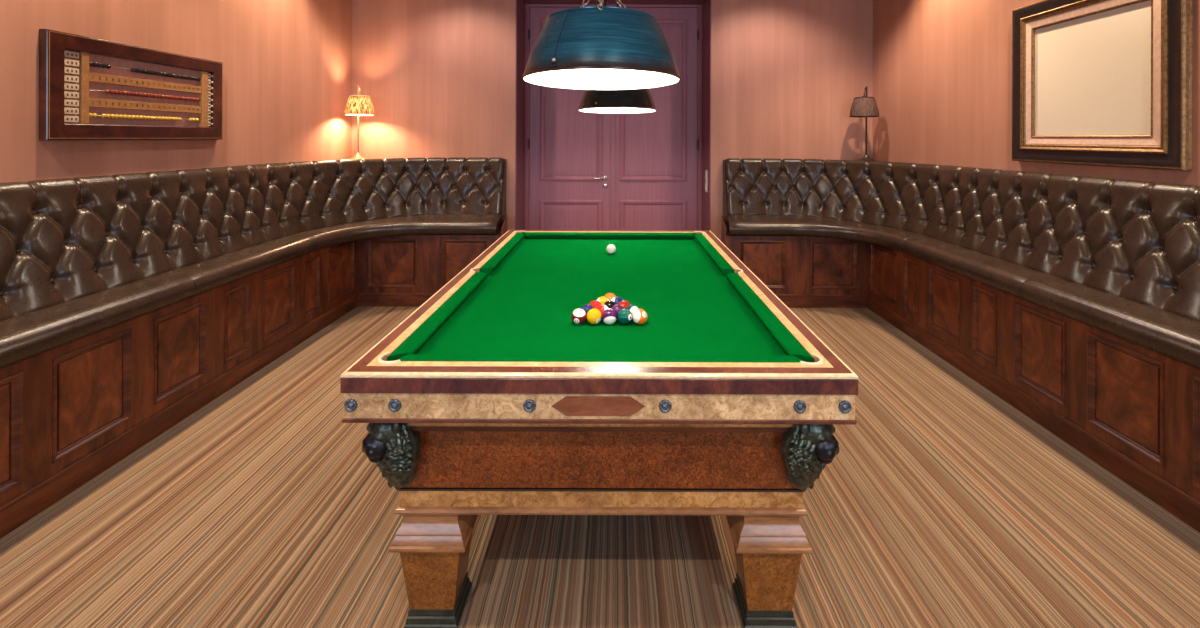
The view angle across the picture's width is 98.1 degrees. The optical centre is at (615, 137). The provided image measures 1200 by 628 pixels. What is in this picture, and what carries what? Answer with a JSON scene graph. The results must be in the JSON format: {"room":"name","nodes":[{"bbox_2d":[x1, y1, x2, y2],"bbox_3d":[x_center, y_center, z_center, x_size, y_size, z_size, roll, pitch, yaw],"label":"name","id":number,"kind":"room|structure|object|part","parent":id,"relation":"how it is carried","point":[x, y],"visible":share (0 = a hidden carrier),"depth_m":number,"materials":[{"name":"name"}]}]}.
{"room":"games hall","nodes":[
{"label":"games hall","id":0,"kind":"room"},
{"bbox_2d":[0,0,351,182],"bbox_3d":[-2.799,-0.204,1.859,0.200,3.350,8.517,0,0,0],"label":"wall","id":1,"kind":"structure","parent":0,"point":[287,64],"depth_m":3.51,"materials":[{"name":"paint"}]},
{"bbox_2d":[39,29,222,139],"bbox_3d":[-2.678,-0.250,2.975,0.041,0.521,1.089,0,0,0],"label":"scoreboard","id":2,"kind":"object","parent":1,"relation":"attached to","point":[90,88],"visible":1,"depth_m":2.82,"materials":[{"name":"brown wood"}]},
{"bbox_2d":[0,306,1199,627],"bbox_3d":[-0.044,1.530,1.859,5.723,0.100,8.517,0,0,0],"label":"floor","id":3,"kind":"structure","parent":0,"point":[945,504],"depth_m":1.93,"materials":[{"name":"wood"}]},
{"bbox_2d":[0,157,506,538],"bbox_3d":[-1.846,0.835,2.783,1.711,1.278,5.066,0,0,0],"label":"banquette","id":4,"kind":"object","parent":3,"relation":"on","point":[130,303],"visible":0.98,"depth_m":2.82,"materials":[{"name":"brown leather"}]},
{"bbox_3d":[-2.272,1.097,1.850,0.008,0.363,0.203,0,0,0],"label":"panel","id":5,"kind":"part","parent":4,"relation":"part of","materials":[{"name":"brown wood"}]},
{"bbox_3d":[-2.265,1.097,1.850,0.020,0.420,0.260,0,0,0],"label":"panel moulding","id":6,"kind":"part","parent":4,"relation":"part of","materials":[{"name":"brown wood"}]},
{"bbox_3d":[-2.272,1.097,2.255,0.008,0.363,0.283,0,0,0],"label":"panel","id":7,"kind":"part","parent":4,"relation":"part of","materials":[{"name":"brown wood"}]},
{"bbox_3d":[-2.265,1.097,2.255,0.020,0.420,0.340,0,0,0],"label":"panel moulding","id":8,"kind":"part","parent":4,"relation":"part of","materials":[{"name":"brown wood"}]},
{"bbox_3d":[-2.272,1.097,2.705,0.008,0.363,0.263,0,0,0],"label":"panel","id":9,"kind":"part","parent":4,"relation":"part of","materials":[{"name":"brown wood"}]},
{"bbox_3d":[-2.265,1.097,2.705,0.020,0.420,0.320,0,0,0],"label":"panel moulding","id":10,"kind":"part","parent":4,"relation":"part of","materials":[{"name":"brown wood"}]},
{"bbox_3d":[-1.633,1.366,2.400,1.257,0.018,4.300,0,0,0],"label":"moulding","id":11,"kind":"part","parent":4,"relation":"part of","materials":[{"name":"brown wood"}]},
{"bbox_3d":[-2.272,1.097,3.105,0.008,0.363,0.143,0,0,0],"label":"panel","id":12,"kind":"part","parent":4,"relation":"part of","materials":[{"name":"brown wood"}]},
{"bbox_3d":[-2.265,1.097,3.105,0.020,0.420,0.200,0,0,0],"label":"panel moulding","id":13,"kind":"part","parent":4,"relation":"part of","materials":[{"name":"brown wood"}]},
{"bbox_3d":[-1.911,0.488,2.783,1.579,0.585,5.066,0,0,0],"label":"backrest","id":14,"kind":"part","parent":4,"relation":"part of","materials":[{"name":"brown leather"}]},
{"bbox_3d":[-2.272,1.097,3.490,0.008,0.363,0.273,0,0,0],"label":"panel","id":15,"kind":"part","parent":4,"relation":"part of","materials":[{"name":"brown wood"}]},
{"bbox_3d":[-2.265,1.097,3.490,0.020,0.420,0.330,0,0,0],"label":"panel moulding","id":16,"kind":"part","parent":4,"relation":"part of","materials":[{"name":"brown wood"}]},
{"bbox_3d":[-2.272,1.097,3.870,0.008,0.363,0.133,0,0,0],"label":"panel","id":17,"kind":"part","parent":4,"relation":"part of","materials":[{"name":"brown wood"}]},
{"bbox_3d":[-2.265,1.097,3.870,0.020,0.420,0.190,0,0,0],"label":"panel moulding","id":18,"kind":"part","parent":4,"relation":"part of","materials":[{"name":"brown wood"}]},
{"bbox_3d":[-2.272,1.097,4.285,0.008,0.363,0.353,0,0,0],"label":"panel","id":19,"kind":"part","parent":4,"relation":"part of","materials":[{"name":"brown wood"}]},
{"bbox_3d":[-2.265,1.097,4.285,0.020,0.420,0.410,0,0,0],"label":"panel moulding","id":20,"kind":"part","parent":4,"relation":"part of","materials":[{"name":"brown wood"}]},
{"bbox_2d":[344,85,373,159],"bbox_3d":[-2.490,-0.158,5.052,0.265,0.734,0.268,0,0,0],"label":"lamp","id":21,"kind":"object","parent":4,"relation":"on","point":[357,105],"visible":1,"depth_m":4.98,"materials":[{"name":"gold metal"}]},
{"bbox_3d":[-2.489,-0.316,5.050,0.265,0.189,0.265,0,0,0],"label":"shade trim","id":22,"kind":"part","parent":21,"relation":"part of","materials":[{"name":"fabric"}]},
{"bbox_3d":[-2.489,-0.316,5.050,0.261,0.180,0.261,0,0,0],"label":"lamp shade","id":23,"kind":"part","parent":21,"relation":"part of","materials":[{"name":"fabric"}]},
{"bbox_3d":[-1.957,1.099,4.555,0.427,0.420,0.020,0,0,0],"label":"panel moulding","id":24,"kind":"part","parent":4,"relation":"part of","materials":[{"name":"brown wood"}]},
{"bbox_3d":[-1.957,1.099,4.562,0.370,0.363,0.008,0,0,0],"label":"panel","id":25,"kind":"part","parent":4,"relation":"part of","materials":[{"name":"brown wood"}]},
{"bbox_3d":[-1.324,1.101,4.555,0.400,0.420,0.020,0,0,0],"label":"panel moulding","id":26,"kind":"part","parent":4,"relation":"part of","materials":[{"name":"brown wood"}]},
{"bbox_3d":[-1.324,1.101,4.562,0.343,0.363,0.008,0,0,0],"label":"panel","id":27,"kind":"part","parent":4,"relation":"part of","materials":[{"name":"brown wood"}]},
{"bbox_2d":[340,230,857,627],"bbox_3d":[-0.048,1.067,2.583,1.456,0.826,2.273,0,0,0],"label":"pool table","id":28,"kind":"object","parent":3,"relation":"on","point":[488,398],"visible":1,"depth_m":1.56,"materials":[{"name":"green fabric"}]},
{"bbox_3d":[-0.681,0.655,1.541,0.086,0.007,0.048,0,0,45],"label":"pocket trim","id":29,"kind":"part","parent":28,"relation":"part of","materials":[{"name":"leather"}]},
{"bbox_3d":[-0.558,1.327,1.645,0.184,0.209,0.184,0,0,0],"label":"leg","id":30,"kind":"part","parent":28,"relation":"part of","materials":[{"name":"brown wood"}]},
{"bbox_2d":[387,272,486,360],"bbox_3d":[-0.658,0.676,2.057,0.062,0.040,0.985,0,0,0],"label":"cushion","id":31,"kind":"object","parent":28,"relation":"on","point":[421,338],"depth_m":1.91,"materials":[{"name":"green fabric"}]},
{"bbox_2d":[479,233,524,274],"bbox_3d":[-0.658,0.676,3.115,0.062,0.040,0.985,0,0,0],"label":"cushion","id":32,"kind":"object","parent":28,"relation":"on","point":[496,261],"depth_m":2.99,"materials":[{"name":"green fabric"}]},
{"bbox_2d":[571,308,586,323],"bbox_3d":[-0.140,0.671,1.955,0.057,0.057,0.058,0,0,23],"label":"ball","id":33,"kind":"object","parent":28,"relation":"on","point":[578,316],"visible":1,"depth_m":1.94,"materials":[{"name":"plastic"}]},
{"bbox_2d":[581,304,592,319],"bbox_3d":[-0.111,0.671,2.005,0.057,0.057,0.057,0,0,-16],"label":"ball","id":34,"kind":"object","parent":28,"relation":"on","point":[586,307],"visible":0.44,"depth_m":1.99,"materials":[{"name":"plastic"}]},
{"bbox_2d":[587,308,601,324],"bbox_3d":[-0.082,0.671,1.955,0.057,0.057,0.057,0,0,25],"label":"ball","id":35,"kind":"object","parent":28,"relation":"on","point":[594,316],"visible":1,"depth_m":1.94,"materials":[{"name":"plastic"}]},
{"bbox_2d":[589,300,600,308],"bbox_3d":[-0.082,0.671,2.054,0.057,0.057,0.057,0,0,28],"label":"ball","id":36,"kind":"object","parent":28,"relation":"on","point":[594,303],"visible":0.47,"depth_m":2.04,"materials":[{"name":"plastic"}]},
{"bbox_3d":[-0.047,0.795,2.586,1.440,0.014,2.262,0,0,0],"label":"apron moulding","id":37,"kind":"part","parent":28,"relation":"part of","materials":[{"name":"brown wood"}]},
{"bbox_3d":[-0.045,0.927,2.586,1.207,0.250,2.052,0,0,0],"label":"panel","id":38,"kind":"part","parent":28,"relation":"part of","materials":[{"name":"brown wood"}]},
{"bbox_3d":[-0.047,0.832,2.586,1.306,0.055,2.128,0,0,0],"label":"slate frame","id":39,"kind":"part","parent":28,"relation":"part of","materials":[{"name":"brown wood"}]},
{"bbox_3d":[-0.046,0.671,2.586,1.350,0.022,2.172,0,0,0],"label":"rail","id":40,"kind":"part","parent":28,"relation":"part of","materials":[{"name":"brown wood"}]},
{"bbox_3d":[-0.045,1.095,2.586,1.231,0.070,2.076,0,0,0],"label":"moulding","id":41,"kind":"part","parent":28,"relation":"part of","materials":[{"name":"brown wood"}]},
{"bbox_3d":[-0.047,0.830,2.586,1.336,0.056,2.158,0,0,0],"label":"cove moulding","id":42,"kind":"part","parent":28,"relation":"part of","materials":[{"name":"orange wood"}]},
{"bbox_2d":[596,304,608,319],"bbox_3d":[-0.053,0.671,2.005,0.057,0.057,0.057,0,0,24],"label":"ball","id":43,"kind":"object","parent":28,"relation":"on","point":[601,307],"visible":0.3,"depth_m":1.99,"materials":[{"name":"plastic"}]},
{"bbox_2d":[597,296,608,303],"bbox_3d":[-0.053,0.671,2.104,0.057,0.057,0.057,0,0,23],"label":"ball","id":44,"kind":"object","parent":28,"relation":"on","point":[602,300],"visible":0.23,"depth_m":2.09,"materials":[{"name":"plastic"}]},
{"bbox_2d":[602,309,616,324],"bbox_3d":[-0.025,0.671,1.955,0.057,0.057,0.057,0,0,24],"label":"ball","id":45,"kind":"object","parent":28,"relation":"on","point":[609,316],"visible":1,"depth_m":1.94,"materials":[{"name":"plastic"}]},
{"bbox_2d":[604,300,615,308],"bbox_3d":[-0.025,0.671,2.054,0.057,0.057,0.057,0,0,22],"label":"ball","id":46,"kind":"object","parent":28,"relation":"on","point":[609,303],"visible":0.39,"depth_m":2.04,"materials":[{"name":"plastic"}]},
{"bbox_2d":[604,293,615,299],"bbox_3d":[-0.025,0.671,2.154,0.057,0.057,0.057,0,0,27],"label":"ball","id":47,"kind":"object","parent":28,"relation":"on","point":[609,296],"visible":0.43,"depth_m":2.14,"materials":[{"name":"plastic"}]},
{"bbox_2d":[606,244,615,253],"bbox_3d":[-0.029,0.671,3.145,0.057,0.057,0.057,0,0,0],"label":"cue ball","id":48,"kind":"object","parent":28,"relation":"on","point":[611,248],"visible":1,"depth_m":3.12,"materials":[{"name":"plastic"}]},
{"bbox_2d":[610,304,623,319],"bbox_3d":[0.004,0.671,2.005,0.057,0.057,0.057,0,0,21],"label":"ball","id":49,"kind":"object","parent":28,"relation":"on","point":[616,307],"visible":0.34,"depth_m":1.99,"materials":[{"name":"plastic"}]},
{"bbox_2d":[611,297,622,303],"bbox_3d":[0.004,0.671,2.104,0.057,0.057,0.057,0,0,25],"label":"ball","id":50,"kind":"object","parent":28,"relation":"on","point":[616,300],"visible":0.22,"depth_m":2.09,"materials":[{"name":"plastic"}]},
{"bbox_2d":[618,300,629,308],"bbox_3d":[0.033,0.671,2.054,0.057,0.057,0.057,0,0,22],"label":"ball","id":51,"kind":"object","parent":28,"relation":"on","point":[624,303],"visible":0.34,"depth_m":2.04,"materials":[{"name":"plastic"}]},
{"bbox_2d":[617,309,631,324],"bbox_3d":[0.033,0.671,1.955,0.057,0.057,0.057,0,0,21],"label":"ball","id":52,"kind":"object","parent":28,"relation":"on","point":[624,316],"visible":1,"depth_m":1.94,"materials":[{"name":"plastic"}]},
{"bbox_2d":[625,304,637,319],"bbox_3d":[0.061,0.671,2.005,0.057,0.057,0.057,0,0,23],"label":"ball","id":53,"kind":"object","parent":28,"relation":"on","point":[631,307],"visible":0.28,"depth_m":1.99,"materials":[{"name":"plastic"}]},
{"bbox_2d":[632,309,647,324],"bbox_3d":[0.090,0.671,1.955,0.057,0.057,0.057,0,0,27],"label":"ball","id":54,"kind":"object","parent":28,"relation":"on","point":[639,316],"visible":1,"depth_m":1.94,"materials":[{"name":"plastic"}]},
{"bbox_2d":[694,234,733,275],"bbox_3d":[0.566,0.680,3.115,0.062,0.040,0.985,0,0,0],"label":"cushion","id":55,"kind":"object","parent":28,"relation":"on","point":[716,259],"depth_m":2.98,"materials":[{"name":"green fabric"}]},
{"bbox_3d":[0.468,1.330,1.645,0.184,0.209,0.184,0,0,0],"label":"leg","id":56,"kind":"part","parent":28,"relation":"part of","materials":[{"name":"brown wood"}]},
{"bbox_2d":[726,273,813,361],"bbox_3d":[0.566,0.680,2.057,0.062,0.040,0.985,0,0,0],"label":"cushion","id":57,"kind":"object","parent":28,"relation":"on","point":[779,335],"depth_m":1.91,"materials":[{"name":"green fabric"}]},
{"bbox_3d":[0.588,0.659,1.541,0.048,0.007,0.086,0,0,45],"label":"pocket trim","id":58,"kind":"part","parent":28,"relation":"part of","materials":[{"name":"leather"}]},
{"bbox_2d":[722,158,1199,532],"bbox_3d":[1.786,0.847,2.783,1.666,1.278,5.066,0,0,0],"label":"banquette","id":59,"kind":"object","parent":3,"relation":"on","point":[1072,300],"visible":0.99,"depth_m":2.90,"materials":[{"name":"brown leather"}]},
{"bbox_3d":[1.284,1.109,4.562,0.343,0.363,0.008,0,0,0],"label":"panel","id":60,"kind":"part","parent":59,"relation":"part of","materials":[{"name":"brown wood"}]},
{"bbox_3d":[1.284,1.109,4.555,0.400,0.420,0.020,0,0,0],"label":"panel moulding","id":61,"kind":"part","parent":59,"relation":"part of","materials":[{"name":"brown wood"}]},
{"bbox_3d":[1.907,1.111,4.562,0.348,0.363,0.008,0,0,0],"label":"panel","id":62,"kind":"part","parent":59,"relation":"part of","materials":[{"name":"brown wood"}]},
{"bbox_3d":[1.907,1.111,4.555,0.405,0.420,0.020,0,0,0],"label":"panel moulding","id":63,"kind":"part","parent":59,"relation":"part of","materials":[{"name":"brown wood"}]},
{"bbox_2d":[849,86,878,160],"bbox_3d":[2.409,-0.141,5.052,0.265,0.734,0.268,0,0,0],"label":"lamp","id":64,"kind":"object","parent":59,"relation":"on","point":[864,106],"visible":0.98,"depth_m":4.98,"materials":[{"name":"brown metal"}]},
{"bbox_3d":[2.410,-0.299,5.050,0.265,0.189,0.265,0,0,0],"label":"shade trim","id":65,"kind":"part","parent":64,"relation":"part of","materials":[{"name":"brown fabric"}]},
{"bbox_3d":[2.410,-0.299,5.050,0.261,0.180,0.261,0,0,0],"label":"lamp shade","id":66,"kind":"part","parent":64,"relation":"part of","materials":[{"name":"brown fabric"}]},
{"bbox_3d":[2.204,1.112,4.285,0.020,0.420,0.410,0,0,0],"label":"panel moulding","id":67,"kind":"part","parent":59,"relation":"part of","materials":[{"name":"brown wood"}]},
{"bbox_3d":[2.211,1.112,4.285,0.008,0.363,0.353,0,0,0],"label":"panel","id":68,"kind":"part","parent":59,"relation":"part of","materials":[{"name":"brown wood"}]},
{"bbox_3d":[2.204,1.112,3.870,0.020,0.420,0.190,0,0,0],"label":"panel moulding","id":69,"kind":"part","parent":59,"relation":"part of","materials":[{"name":"brown wood"}]},
{"bbox_3d":[2.211,1.112,3.870,0.008,0.363,0.133,0,0,0],"label":"panel","id":70,"kind":"part","parent":59,"relation":"part of","materials":[{"name":"brown wood"}]},
{"bbox_3d":[2.204,1.112,3.490,0.020,0.420,0.330,0,0,0],"label":"panel moulding","id":71,"kind":"part","parent":59,"relation":"part of","materials":[{"name":"brown wood"}]},
{"bbox_3d":[2.211,1.112,3.490,0.008,0.363,0.273,0,0,0],"label":"panel","id":72,"kind":"part","parent":59,"relation":"part of","materials":[{"name":"brown wood"}]},
{"bbox_3d":[1.857,0.500,2.783,1.527,0.585,5.066,0,0,0],"label":"backrest","id":73,"kind":"part","parent":59,"relation":"part of","materials":[{"name":"brown leather"}]},
{"bbox_3d":[2.204,1.112,3.105,0.020,0.420,0.200,0,0,0],"label":"panel moulding","id":74,"kind":"part","parent":59,"relation":"part of","materials":[{"name":"brown wood"}]},
{"bbox_3d":[2.211,1.112,3.105,0.008,0.363,0.143,0,0,0],"label":"panel","id":75,"kind":"part","parent":59,"relation":"part of","materials":[{"name":"brown wood"}]},
{"bbox_3d":[1.581,1.376,2.400,1.235,0.018,4.300,0,0,0],"label":"moulding","id":76,"kind":"part","parent":59,"relation":"part of","materials":[{"name":"brown wood"}]},
{"bbox_3d":[2.204,1.112,2.705,0.020,0.420,0.320,0,0,0],"label":"panel moulding","id":77,"kind":"part","parent":59,"relation":"part of","materials":[{"name":"brown wood"}]},
{"bbox_3d":[2.211,1.112,2.705,0.008,0.363,0.263,0,0,0],"label":"panel","id":78,"kind":"part","parent":59,"relation":"part of","materials":[{"name":"brown wood"}]},
{"bbox_3d":[2.204,1.112,2.255,0.020,0.420,0.340,0,0,0],"label":"panel moulding","id":79,"kind":"part","parent":59,"relation":"part of","materials":[{"name":"brown wood"}]},
{"bbox_3d":[2.211,1.112,2.255,0.008,0.363,0.283,0,0,0],"label":"panel","id":80,"kind":"part","parent":59,"relation":"part of","materials":[{"name":"brown wood"}]},
{"bbox_3d":[2.204,1.112,1.850,0.020,0.420,0.260,0,0,0],"label":"panel moulding","id":81,"kind":"part","parent":59,"relation":"part of","materials":[{"name":"brown wood"}]},
{"bbox_2d":[352,0,872,241],"bbox_3d":[-0.038,-0.195,5.612,5.323,3.350,0.590,0,0,0],"label":"wall","id":82,"kind":"structure","parent":0,"point":[438,76],"depth_m":5.32,"materials":[{"name":"paint"}]},
{"bbox_2d":[524,4,701,230],"bbox_3d":[-0.029,-0.006,5.800,1.975,2.971,0.115,0,0,0],"label":"door","id":83,"kind":"structure","parent":82,"relation":"in","point":[584,170],"depth_m":5.80,"materials":[{"name":"paint"}]},
{"bbox_3d":[-0.504,0.993,5.798,0.697,0.610,0.017,0,0,0],"label":"panel","id":84,"kind":"part","parent":83,"relation":"part of","materials":[{"name":"paint"}]},
{"bbox_3d":[-0.499,-0.426,5.798,0.697,1.808,0.017,0,0,0],"label":"panel","id":85,"kind":"part","parent":83,"relation":"part of","materials":[{"name":"paint"}]},
{"bbox_3d":[-0.165,0.445,5.774,0.147,0.054,0.065,0,0,0],"label":"handle","id":86,"kind":"part","parent":83,"relation":"part of","materials":[{"name":"silver metal"}]},
{"bbox_3d":[0.413,0.996,5.798,0.748,0.610,0.017,0,0,0],"label":"panel","id":87,"kind":"part","parent":83,"relation":"part of","materials":[{"name":"paint"}]},
{"bbox_3d":[0.417,-0.423,5.798,0.748,1.808,0.017,0,0,0],"label":"panel","id":88,"kind":"part","parent":83,"relation":"part of","materials":[{"name":"paint"}]},
{"bbox_2d":[515,0,711,230],"bbox_3d":[-0.029,-0.013,5.590,2.003,2.986,0.554,0,0,0],"label":"trim","id":89,"kind":"structure","parent":82,"relation":"attached to","point":[520,4],"depth_m":5.57,"materials":[{"name":"paint"}]},
{"bbox_2d":[705,170,707,191],"bbox_3d":[0.950,0.449,5.416,0.015,0.228,0.124,0,0,0],"label":"light switch","id":90,"kind":"object","parent":82,"relation":"attached to","point":[706,171],"visible":1,"depth_m":5.42,"materials":[{"name":"white plastic"}]},
{"bbox_2d":[872,0,1199,185],"bbox_3d":[2.724,-0.186,1.859,0.200,3.350,8.517,0,0,0],"label":"wall","id":91,"kind":"structure","parent":0,"point":[942,69],"depth_m":4.01,"materials":[{"name":"paint"}]},
{"bbox_2d":[1012,0,1192,170],"bbox_3d":[2.599,-0.344,2.876,0.050,0.985,1.034,0,0,0],"label":"framed picture","id":92,"kind":"object","parent":91,"relation":"attached to","point":[1095,82],"visible":1,"depth_m":2.76,"materials":[{"name":"fabric"}]},
{"bbox_3d":[-0.032,-1.920,1.859,5.723,0.100,8.517,0,0,0],"label":"ceiling","id":93,"kind":"structure","parent":0,"visible":0},
{"bbox_2d":[522,0,680,89],"bbox_3d":[-0.045,-1.024,1.742,0.519,1.673,0.519,0,-2,0],"label":"pendant lamp","id":94,"kind":"object","parent":93,"relation":"hanging from","point":[599,47],"visible":1,"depth_m":1.54,"materials":[{"name":"blue metal"}]},
{"bbox_3d":[-0.046,-0.454,1.633,0.019,0.157,0.197,0,-2,0],"label":"chain","id":95,"kind":"part","parent":94,"relation":"part of","materials":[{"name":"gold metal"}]},
{"bbox_3d":[-0.044,-1.119,1.744,0.110,1.484,0.110,0,-1,0],"label":"stem","id":96,"kind":"part","parent":94,"relation":"part of","materials":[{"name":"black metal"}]},
{"bbox_2d":[578,0,655,113],"bbox_3d":[0.010,-1.020,3.472,0.519,1.681,0.519,0,-2,0],"label":"pendant lamp","id":97,"kind":"object","parent":93,"relation":"hanging from","point":[635,100],"visible":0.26,"depth_m":3.26,"materials":[{"name":"metal"}]},
{"bbox_3d":[0.008,-0.279,3.453,0.519,0.198,0.519,0,-2,0],"label":"lamp shade","id":98,"kind":"part","parent":97,"relation":"part of","materials":[{"name":"metal"}]}
]}

